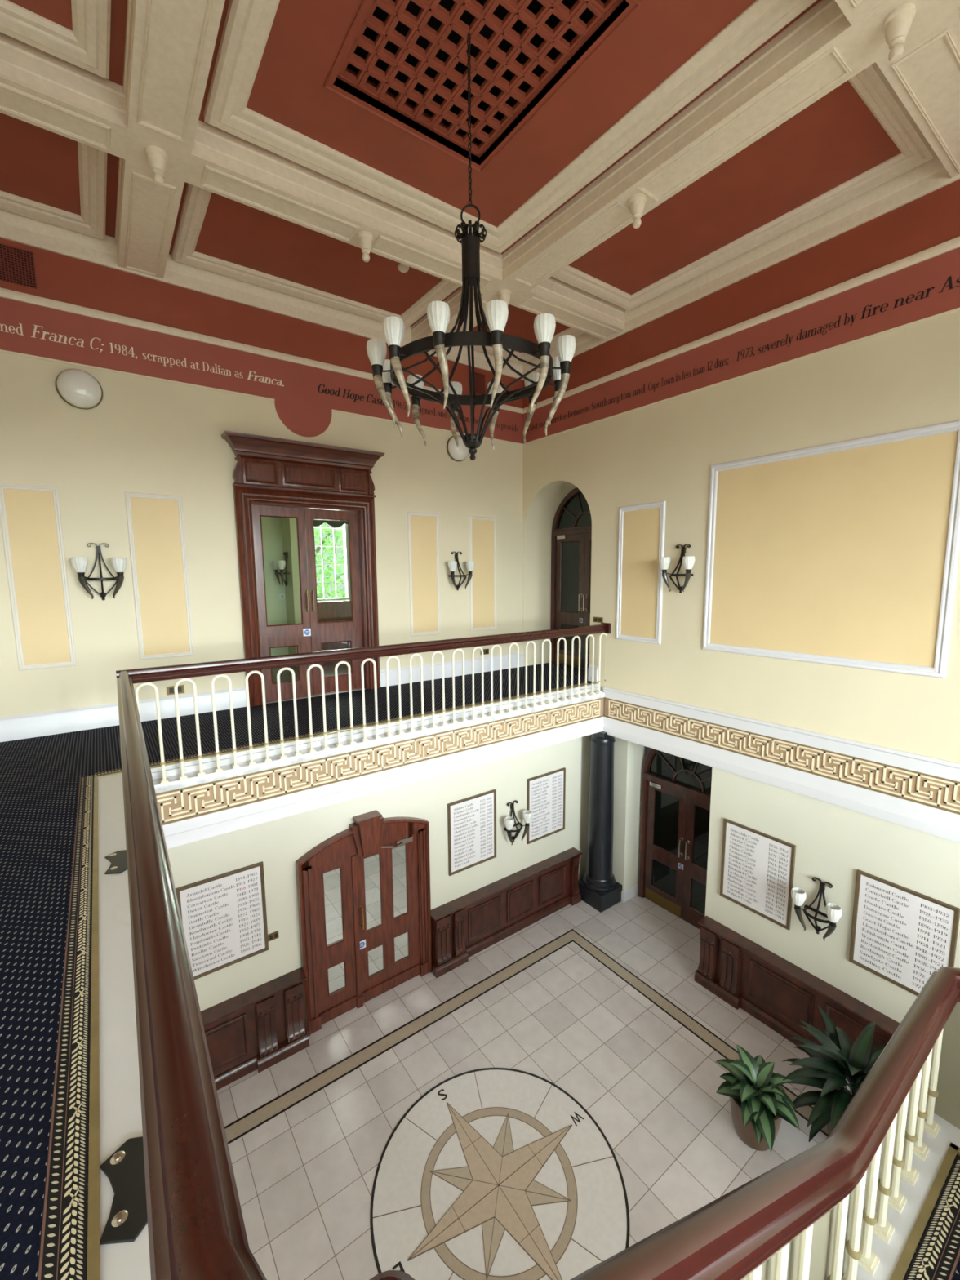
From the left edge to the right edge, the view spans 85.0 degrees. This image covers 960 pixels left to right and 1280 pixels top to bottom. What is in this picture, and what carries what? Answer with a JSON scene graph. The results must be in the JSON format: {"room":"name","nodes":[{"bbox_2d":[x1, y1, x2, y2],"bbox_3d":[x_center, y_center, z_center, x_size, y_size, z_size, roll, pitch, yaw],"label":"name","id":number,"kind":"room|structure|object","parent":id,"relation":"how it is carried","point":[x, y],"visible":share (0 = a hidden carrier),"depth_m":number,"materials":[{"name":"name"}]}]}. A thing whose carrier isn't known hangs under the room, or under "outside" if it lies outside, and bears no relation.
{"room":"lobby balcony","nodes":[
{"label":"lobby balcony","id":0,"kind":"room"},
{"bbox_2d":[0,208,523,717],"bbox_3d":[-2.262,-1.750,6.938,7.300,5.160,0.255,-6,9,-36],"label":"wall","id":1,"kind":"structure","parent":0,"point":[188,357],"depth_m":6.03,"materials":[{"name":"beige paint"}]},
{"bbox_2d":[0,243,36,288],"bbox_3d":[-4.485,-3.581,4.990,0.378,0.328,0.011,-6,9,-36],"label":"air vent","id":2,"kind":"object","parent":1,"relation":"in","point":[17,266],"visible":1,"depth_m":5.02,"materials":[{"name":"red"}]},
{"bbox_2d":[0,483,76,670],"bbox_3d":[-4.500,-0.626,5.335,0.470,1.850,0.018,-6,9,-36],"label":"trim","id":3,"kind":"structure","parent":1,"relation":"attached to","point":[31,524],"depth_m":5.33,"materials":[{"name":"beige"}]},
{"bbox_2d":[55,368,102,408],"bbox_3d":[-4.069,-2.568,5.321,0.390,0.390,0.170,-6,9,-36],"label":"light","id":4,"kind":"object","parent":1,"relation":"attached to","point":[77,388],"visible":1,"depth_m":5.28,"materials":[{"name":"white glass"}]},
{"bbox_2d":[71,542,127,599],"bbox_3d":[-4.015,-0.721,5.544,0.477,0.610,0.234,-6,9,-36],"label":"wall lamp","id":5,"kind":"object","parent":1,"relation":"attached to","point":[80,564],"visible":1,"depth_m":5.54,"materials":[{"name":"metal"}]},
{"bbox_2d":[124,492,194,660],"bbox_3d":[-3.630,-0.712,5.961,0.549,1.850,0.018,-6,9,-36],"label":"trim","id":6,"kind":"structure","parent":1,"relation":"attached to","point":[155,522],"depth_m":5.96,"materials":[{"name":"beige"}]},
{"bbox_2d":[166,684,184,695],"bbox_3d":[-3.581,0.588,6.158,0.180,0.100,0.012,-6,9,-36],"label":"wall socket","id":7,"kind":"object","parent":1,"relation":"attached to","point":[170,690],"visible":0.79,"depth_m":6.14,"materials":[{"name":"gold metal"}]},
{"bbox_2d":[0,653,523,742],"bbox_3d":[-2.190,0.644,7.171,7.300,0.250,0.030,-6,9,-36],"label":"baseboard","id":8,"kind":"structure","parent":1,"relation":"attached to","point":[64,721],"depth_m":6.07,"materials":[{"name":"white paint"}]},
{"bbox_2d":[221,431,384,706],"bbox_3d":[-2.224,-0.863,6.958,2.000,3.295,0.440,-6,9,-36],"label":"door","id":9,"kind":"structure","parent":1,"relation":"in","point":[305,482],"depth_m":6.89,"materials":[{"name":"brown wood"}]},
{"bbox_2d":[407,511,440,636],"bbox_3d":[-0.840,-0.991,7.968,0.533,1.850,0.018,-6,9,-36],"label":"trim","id":10,"kind":"structure","parent":1,"relation":"attached to","point":[423,527],"depth_m":7.97,"materials":[{"name":"beige"}]},
{"bbox_2d":[446,435,469,462],"bbox_3d":[-0.309,-2.948,8.026,0.390,0.390,0.170,-6,9,-36],"label":"light","id":11,"kind":"object","parent":1,"relation":"attached to","point":[456,455],"visible":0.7,"depth_m":7.96,"materials":[{"name":"white glass"}]},
{"bbox_2d":[447,551,475,590],"bbox_3d":[-0.315,-1.081,8.207,0.477,0.610,0.234,-6,9,-36],"label":"wall lamp","id":12,"kind":"object","parent":1,"relation":"attached to","point":[452,565],"visible":1,"depth_m":8.21,"materials":[{"name":"metal"}]},
{"bbox_2d":[468,371,484,395],"bbox_3d":[-0.047,-4.014,8.184,0.308,0.308,0.011,-6,9,-36],"label":"air vent","id":13,"kind":"object","parent":1,"relation":"in","point":[479,378],"visible":0.75,"depth_m":8.21,"materials":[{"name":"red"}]},
{"bbox_2d":[469,515,497,631],"bbox_3d":[0.059,-1.081,8.616,0.543,1.850,0.018,-6,9,-36],"label":"trim","id":14,"kind":"structure","parent":1,"relation":"attached to","point":[482,530],"depth_m":8.62,"materials":[{"name":"beige"}]},
{"bbox_2d":[480,648,488,654],"bbox_3d":[0.080,0.198,8.789,0.170,0.090,0.012,-6,9,-36],"label":"wall socket","id":15,"kind":"object","parent":1,"relation":"attached to","point":[486,651],"visible":0.74,"depth_m":8.80,"materials":[{"name":"gold metal"}]},
{"bbox_2d":[280,517,301,666],"bbox_3d":[-3.409,-1.452,9.468,0.140,3.850,0.500,-6,9,-36],"label":"wall pier","id":16,"kind":"object","parent":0,"point":[289,530],"visible":0.36,"depth_m":9.35,"materials":[{"name":"green paint"}]},
{"bbox_2d":[271,551,289,586],"bbox_3d":[-3.554,-1.267,9.372,0.234,0.610,0.477,-6,9,-36],"label":"wall lamp","id":17,"kind":"object","parent":16,"relation":"attached to","point":[280,564],"visible":1,"depth_m":9.36,"materials":[{"name":"metal"}]},
{"bbox_2d":[261,516,351,656],"bbox_3d":[-3.567,-1.485,9.735,4.600,3.850,0.180,-6,9,-36],"label":"wall","id":18,"kind":"structure","parent":0,"point":[272,535],"depth_m":9.62,"materials":[{"name":"green paint"}]},
{"bbox_2d":[279,593,284,599],"bbox_3d":[-3.655,-0.805,9.667,0.100,0.100,0.018,-6,9,-36],"label":"light switch","id":19,"kind":"object","parent":18,"relation":"attached to","point":[282,596],"visible":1,"depth_m":9.66,"materials":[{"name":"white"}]},
{"bbox_2d":[313,519,347,527],"bbox_3d":[-2.702,-1.758,10.126,1.400,2.020,0.125,-6,9,-36],"label":"curtain","id":20,"kind":"object","parent":18,"relation":"attached to","point":[317,522],"visible":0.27,"depth_m":9.91,"materials":[{"name":"fabric"}]},
{"bbox_2d":[314,524,350,600],"bbox_3d":[-2.927,-1.643,10.146,0.740,1.750,0.120,-6,9,-36],"label":"window","id":21,"kind":"structure","parent":18,"relation":"in","point":[344,526],"depth_m":10.27,"materials":[{"name":"white paint"}]},
{"bbox_2d":[167,734,591,1011],"bbox_3d":[-1.265,2.992,6.520,7.660,2.840,0.220,-6,9,-36],"label":"wall","id":22,"kind":"structure","parent":0,"point":[279,843],"depth_m":6.45,"materials":[{"name":"paint"}]},
{"bbox_2d":[175,861,268,980],"bbox_3d":[-2.615,2.876,5.361,0.805,1.005,0.032,-6,9,-36],"label":"board","id":23,"kind":"object","parent":22,"relation":"attached to","point":[224,916],"visible":1,"depth_m":5.36,"materials":[{"name":"white paper"}]},
{"bbox_2d":[200,967,309,1089],"bbox_3d":[-3.006,4.212,5.114,2.610,0.804,0.230,-6,9,-36],"label":"dado","id":24,"kind":"object","parent":22,"relation":"attached to","point":[260,1027],"visible":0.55,"depth_m":5.53,"materials":[{"name":"brown wood"}]},
{"bbox_2d":[200,967,306,1026],"bbox_3d":[-3.018,3.828,5.078,2.610,0.034,0.200,-6,9,-36],"label":"shelf","id":25,"kind":"object","parent":24,"relation":"attached to","point":[263,993],"depth_m":5.52,"materials":[{"name":"brown wood"}]},
{"bbox_2d":[267,930,279,941],"bbox_3d":[-2.244,3.217,5.687,0.110,0.080,0.012,-6,9,-36],"label":"wall socket","id":26,"kind":"object","parent":22,"relation":"attached to","point":[273,935],"visible":1,"depth_m":5.68,"materials":[{"name":"gold metal"}]},
{"bbox_2d":[295,809,431,1035],"bbox_3d":[-1.351,3.240,6.338,1.644,2.395,0.320,-6,9,-36],"label":"door","id":27,"kind":"structure","parent":22,"relation":"in","point":[371,833],"depth_m":6.23,"materials":[{"name":"brown wood"}]},
{"bbox_2d":[447,789,496,875],"bbox_3d":[-0.097,2.625,7.173,0.790,1.005,0.032,-6,9,-36],"label":"board","id":28,"kind":"object","parent":22,"relation":"attached to","point":[471,820],"visible":1,"depth_m":7.16,"materials":[{"name":"white paper"}]},
{"bbox_2d":[431,847,582,977],"bbox_3d":[0.473,3.865,7.617,2.730,0.804,0.230,-6,9,-36],"label":"dado","id":29,"kind":"object","parent":22,"relation":"attached to","point":[467,925],"visible":1,"depth_m":7.46,"materials":[{"name":"brown wood"}]},
{"bbox_2d":[431,847,582,921],"bbox_3d":[0.465,3.481,7.584,2.720,0.034,0.200,-6,9,-36],"label":"shelf","id":30,"kind":"object","parent":29,"relation":"attached to","point":[442,913],"depth_m":7.44,"materials":[{"name":"brown wood"}]},
{"bbox_2d":[503,800,532,844],"bbox_3d":[0.521,2.636,7.501,0.477,0.610,0.234,-6,9,-36],"label":"wall lamp","id":31,"kind":"object","parent":22,"relation":"attached to","point":[509,822],"visible":1,"depth_m":7.51,"materials":[{"name":"metal"}]},
{"bbox_2d":[526,767,565,844],"bbox_3d":[1.014,2.514,7.973,0.773,1.005,0.032,-6,9,-36],"label":"board","id":32,"kind":"object","parent":22,"relation":"attached to","point":[545,793],"visible":1,"depth_m":7.96,"materials":[{"name":"white paper"}]},
{"bbox_2d":[364,844,404,858],"bbox_3d":[-1.969,2.824,7.852,3.900,2.850,3.020,-6,9,-36],"label":"wall","id":33,"kind":"structure","parent":0,"point":[404,844],"depth_m":10.00,"materials":[{"name":"grey paint"}]},
{"bbox_2d":[265,660,604,716],"bbox_3d":[0.588,1.515,4.099,8.080,0.750,14.600,-6,9,-36],"label":"floor","id":34,"kind":"structure","parent":0,"point":[328,668],"depth_m":8.78,"materials":[{"name":"brown wood"}]},
{"bbox_2d":[97,773,151,1279],"bbox_3d":[-1.593,1.381,2.382,0.228,0.009,5.030,-6,9,-36],"label":"balcony ledge","id":35,"kind":"object","parent":34,"relation":"on","point":[120,1104],"visible":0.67,"depth_m":1.93,"materials":[{"name":"white paint"}]},
{"bbox_2d":[104,849,127,874],"bbox_3d":[-2.108,1.290,3.047,0.128,0.012,0.291,-6,9,-36],"label":"anchor plate","id":36,"kind":"object","parent":35,"relation":"on","point":[118,860],"visible":0.87,"depth_m":3.04,"materials":[{"name":"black metal"}]},
{"bbox_2d":[99,1136,147,1244],"bbox_3d":[-0.957,1.487,1.423,0.128,0.012,0.291,-6,9,-36],"label":"anchor plate","id":37,"kind":"object","parent":35,"relation":"on","point":[124,1169],"visible":0.88,"depth_m":1.41,"materials":[{"name":"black metal"}]},
{"bbox_2d":[116,671,414,1279],"bbox_3d":[-1.502,0.947,2.401,0.244,0.957,4.687,-6,9,-36],"label":"balustrade","id":38,"kind":"object","parent":35,"relation":"on","point":[197,1230],"visible":1,"depth_m":0.81,"materials":[{"name":"brown wood"}]},
{"bbox_2d":[0,662,591,1279],"bbox_3d":[1.477,1.300,2.775,7.950,0.018,11.470,-6,9,-36],"label":"carpet","id":39,"kind":"object","parent":34,"relation":"on","point":[46,782],"visible":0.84,"depth_m":2.45,"materials":[{"name":"black carpet"}]},
{"bbox_2d":[86,682,598,1279],"bbox_3d":[0.777,1.137,4.100,6.153,0.018,5.052,-6,9,-36],"label":"trim","id":40,"kind":"structure","parent":34,"relation":"on","point":[93,1273],"depth_m":1.82,"materials":[{"name":"gold metal"}]},
{"bbox_2d":[115,622,610,784],"bbox_3d":[-0.516,0.498,6.031,5.983,1.031,0.145,-6,9,-36],"label":"balustrade","id":41,"kind":"object","parent":34,"relation":"on","point":[144,675],"visible":0.98,"depth_m":5.44,"materials":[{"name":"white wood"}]},
{"bbox_2d":[0,0,959,364],"bbox_3d":[1.167,-3.877,1.878,7.700,0.822,12.000,-6,9,-36],"label":"ceiling","id":42,"kind":"structure","parent":0,"point":[288,131],"depth_m":4.07,"materials":[{"name":"paint"}]},
{"bbox_2d":[144,145,168,186],"bbox_3d":[-2.467,-3.603,4.009,0.150,0.222,0.150,-6,9,-36],"label":"boss","id":43,"kind":"object","parent":42,"relation":"attached to","point":[157,158],"visible":1,"depth_m":3.97,"materials":[{"name":"beige paint"}]},
{"bbox_2d":[357,231,373,262],"bbox_3d":[-1.093,-3.742,5.010,0.150,0.222,0.150,-6,9,-36],"label":"boss","id":44,"kind":"object","parent":42,"relation":"attached to","point":[366,238],"visible":1,"depth_m":4.97,"materials":[{"name":"beige paint"}]},
{"bbox_2d":[397,263,408,272],"bbox_3d":[-0.870,-4.214,5.950,0.130,0.045,0.130,-6,9,-36],"label":"smoke detector","id":45,"kind":"object","parent":42,"relation":"attached to","point":[402,268],"visible":0.95,"depth_m":5.92,"materials":[{"name":"beige paint"}]},
{"bbox_2d":[366,32,575,460],"bbox_3d":[-0.061,-2.627,3.590,1.427,2.692,1.428,-6,9,-36],"label":"chandelier","id":46,"kind":"object","parent":42,"relation":"hanging from","point":[386,372],"visible":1,"depth_m":3.51,"materials":[{"name":"metal"}]},
{"bbox_2d":[497,289,511,306],"bbox_3d":[0.286,-3.884,6.038,0.150,0.222,0.150,-6,9,-36],"label":"boss","id":47,"kind":"object","parent":42,"relation":"attached to","point":[504,295],"visible":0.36,"depth_m":5.98,"materials":[{"name":"beige paint"}]},
{"bbox_2d":[628,193,646,228],"bbox_3d":[1.365,-3.703,4.546,0.150,0.222,0.150,-6,9,-36],"label":"boss","id":48,"kind":"object","parent":42,"relation":"attached to","point":[637,202],"visible":1,"depth_m":4.51,"materials":[{"name":"beige paint"}]},
{"bbox_2d":[882,3,915,62],"bbox_3d":[2.446,-3.524,3.068,0.150,0.222,0.150,-6,9,-36],"label":"boss","id":49,"kind":"object","parent":42,"relation":"attached to","point":[896,25],"visible":1,"depth_m":3.04,"materials":[{"name":"beige paint"}]},
{"bbox_2d":[217,845,849,1279],"bbox_3d":[1.866,4.707,4.673,10.700,0.152,14.000,-6,9,-36],"label":"floor","id":50,"kind":"structure","parent":0,"point":[607,1007],"depth_m":5.55,"materials":[{"name":"stone"}]},
{"bbox_2d":[369,1067,629,1279],"bbox_3d":[0.160,4.667,4.479,2.156,0.009,2.156,-6,9,-36],"label":"rose","id":51,"kind":"object","parent":50,"relation":"on","point":[491,1173],"visible":0.98,"depth_m":4.47,"materials":[{"name":"stone"}]},
{"bbox_2d":[577,731,622,912],"bbox_3d":[1.904,2.752,8.247,0.527,2.830,0.527,-6,9,-36],"label":"column","id":52,"kind":"structure","parent":50,"relation":"on","point":[598,887],"depth_m":8.11,"materials":[{"name":"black stone"}]},
{"bbox_2d":[715,1044,799,1151],"bbox_3d":[2.562,4.263,4.807,0.624,0.687,0.694,-2,7,-10],"label":"potted plant","id":53,"kind":"object","parent":50,"relation":"on","point":[758,1101],"visible":1,"depth_m":4.74,"materials":[{"name":"green plant"}]},
{"bbox_2d":[781,1004,887,1142],"bbox_3d":[3.330,4.088,4.712,1.183,1.046,1.240,3,8,28],"label":"potted plant","id":54,"kind":"object","parent":50,"relation":"on","point":[828,1066],"visible":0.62,"depth_m":4.73,"materials":[{"name":"green plant"}]},
{"bbox_2d":[612,737,644,893],"bbox_3d":[2.189,2.697,8.619,0.420,2.840,0.850,-6,9,-36],"label":"wall","id":55,"kind":"structure","parent":0,"point":[628,757],"depth_m":8.26,"materials":[{"name":"paint"}]},
{"bbox_2d":[621,883,638,902],"bbox_3d":[2.253,4.036,8.629,0.360,0.180,0.570,-6,9,-36],"label":"baseboard","id":56,"kind":"structure","parent":55,"relation":"attached to","point":[632,891],"depth_m":8.38,"materials":[{"name":"white paint"}]},
{"bbox_2d":[644,746,650,759],"bbox_3d":[3.984,2.629,8.399,2.400,3.000,2.700,-6,9,-36],"label":"wall","id":57,"kind":"structure","parent":0,"point":[646,748],"depth_m":9.06,"materials":[{"name":"beige paint"}]},
{"bbox_2d":[521,155,959,763],"bbox_3d":[4.453,-1.497,4.508,0.805,5.160,11.700,-6,9,-36],"label":"wall","id":58,"kind":"structure","parent":0,"point":[843,324],"depth_m":5.74,"materials":[{"name":"beige paint"}]},
{"bbox_2d":[151,683,604,848],"bbox_3d":[-0.577,1.246,6.172,5.930,0.710,0.156,-6,9,-36],"label":"trim","id":59,"kind":"structure","parent":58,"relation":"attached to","point":[194,808],"depth_m":5.54,"materials":[{"name":"white stone"}]},
{"bbox_2d":[550,487,591,668],"bbox_3d":[1.764,-1.038,8.892,0.126,3.088,1.535,-6,9,-36],"label":"door","id":60,"kind":"structure","parent":58,"relation":"in","point":[571,527],"depth_m":9.13,"materials":[{"name":"brown wood"}]},
{"bbox_2d":[587,664,598,682],"bbox_3d":[1.720,0.511,7.962,0.030,0.250,0.170,-6,9,-36],"label":"baseboard","id":61,"kind":"structure","parent":58,"relation":"attached to","point":[596,668],"depth_m":7.93,"materials":[{"name":"white paint"}]},
{"bbox_2d":[593,616,603,622],"bbox_3d":[1.759,-0.302,7.811,0.012,0.080,0.180,-6,9,-36],"label":"light switch","id":62,"kind":"object","parent":58,"relation":"attached to","point":[599,620],"visible":1,"depth_m":7.80,"materials":[{"name":"gold metal"}]},
{"bbox_2d":[615,501,666,644],"bbox_3d":[2.170,-0.901,7.143,0.027,1.860,0.740,-6,9,-36],"label":"trim","id":63,"kind":"structure","parent":58,"relation":"attached to","point":[641,540],"depth_m":7.13,"materials":[{"name":"white paint"}]},
{"bbox_2d":[658,544,695,593],"bbox_3d":[2.477,-0.887,6.541,0.234,0.610,0.477,-6,9,-36],"label":"wall lamp","id":64,"kind":"object","parent":58,"relation":"attached to","point":[688,562],"visible":1,"depth_m":6.56,"materials":[{"name":"metal"}]},
{"bbox_2d":[702,419,959,678],"bbox_3d":[3.418,-0.865,5.409,0.032,2.205,2.308,-6,9,-36],"label":"wall panel","id":65,"kind":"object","parent":58,"relation":"attached to","point":[845,553],"depth_m":5.19,"materials":[{"name":"white paint"}]},
{"bbox_2d":[704,767,959,1022],"bbox_3d":[5.589,3.308,3.667,0.780,2.820,8.080,-6,9,-36],"label":"wall","id":66,"kind":"structure","parent":0,"point":[832,842],"depth_m":5.55,"materials":[{"name":"paint"}]},
{"bbox_2d":[638,747,711,929],"bbox_3d":[3.024,2.807,7.709,0.126,2.838,1.515,-6,9,-36],"label":"door","id":67,"kind":"structure","parent":66,"relation":"in","point":[676,791],"depth_m":7.87,"materials":[{"name":"brown wood"}]},
{"bbox_2d":[720,817,795,930],"bbox_3d":[3.239,2.726,6.157,0.032,1.005,0.815,-6,9,-36],"label":"board","id":68,"kind":"object","parent":66,"relation":"attached to","point":[757,867],"visible":1,"depth_m":6.13,"materials":[{"name":"white paper"}]},
{"bbox_2d":[602,686,959,843],"bbox_3d":[4.713,1.511,4.016,0.142,0.712,9.620,-6,9,-36],"label":"trim","id":69,"kind":"structure","parent":66,"relation":"attached to","point":[917,792],"depth_m":5.62,"materials":[{"name":"white paint"}]},
{"bbox_2d":[694,915,900,1081],"bbox_3d":[3.990,4.150,5.139,0.230,0.804,3.960,-6,9,-36],"label":"dado","id":70,"kind":"object","parent":66,"relation":"attached to","point":[780,994],"visible":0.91,"depth_m":5.96,"materials":[{"name":"brown wood"}]},
{"bbox_2d":[791,876,842,940],"bbox_3d":[3.567,2.860,5.545,0.234,0.610,0.477,-6,9,-36],"label":"wall lamp","id":71,"kind":"object","parent":66,"relation":"attached to","point":[833,911],"visible":1,"depth_m":5.57,"materials":[{"name":"metal"}]},
{"bbox_2d":[848,869,959,995],"bbox_3d":[4.052,2.861,5.045,0.032,1.005,0.786,-6,9,-36],"label":"board","id":72,"kind":"object","parent":66,"relation":"attached to","point":[902,935],"visible":0.94,"depth_m":5.04,"materials":[{"name":"white paper"}]},
{"bbox_3d":[2.016,2.354,0.926,1.560,0.264,2.460,-6,9,-36],"label":"floor","id":73,"kind":"structure","parent":0,"visible":0},
{"bbox_2d":[570,966,959,1279],"bbox_3d":[1.563,1.654,0.490,2.667,1.669,2.388,-6,9,-36],"label":"balustrade","id":74,"kind":"object","parent":73,"relation":"on","point":[815,1215],"visible":1,"depth_m":1.53,"materials":[{"name":"brown wood"}]},
{"bbox_2d":[856,1112,959,1279],"bbox_3d":[2.161,2.195,1.012,1.200,0.026,2.460,-6,9,-36],"label":"balcony ledge","id":75,"kind":"object","parent":73,"relation":"on","point":[889,1254],"visible":0.27,"depth_m":1.93,"materials":[{"name":"white paint"}]},
{"bbox_2d":[889,1142,959,1279],"bbox_3d":[2.131,2.210,0.883,1.120,0.030,2.285,-6,9,-36],"label":"trim","id":76,"kind":"structure","parent":73,"relation":"on","point":[904,1262],"depth_m":1.89,"materials":[{"name":"gold metal"}]},
{"bbox_2d":[902,1154,959,1279],"bbox_3d":[1.561,1.943,0.419,2.500,0.686,2.262,-6,9,-36],"label":"carpet","id":77,"kind":"object","parent":73,"relation":"on","point":[936,1256],"visible":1,"depth_m":1.82,"materials":[{"name":"black carpet"}]},
{"label":"outside","id":78,"kind":"structure","parent":0,"visible":0},
{"bbox_3d":[-5.275,2.099,17.932,16.000,0.200,13.400,-6,9,-36],"label":"ground","id":79,"kind":"structure","parent":78,"visible":0},
{"bbox_2d":[314,522,346,601],"bbox_3d":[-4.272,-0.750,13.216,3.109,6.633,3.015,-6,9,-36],"label":"tree","id":80,"kind":"object","parent":79,"relation":"on","point":[329,531],"visible":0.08,"depth_m":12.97,"materials":[{"name":"green plant"}]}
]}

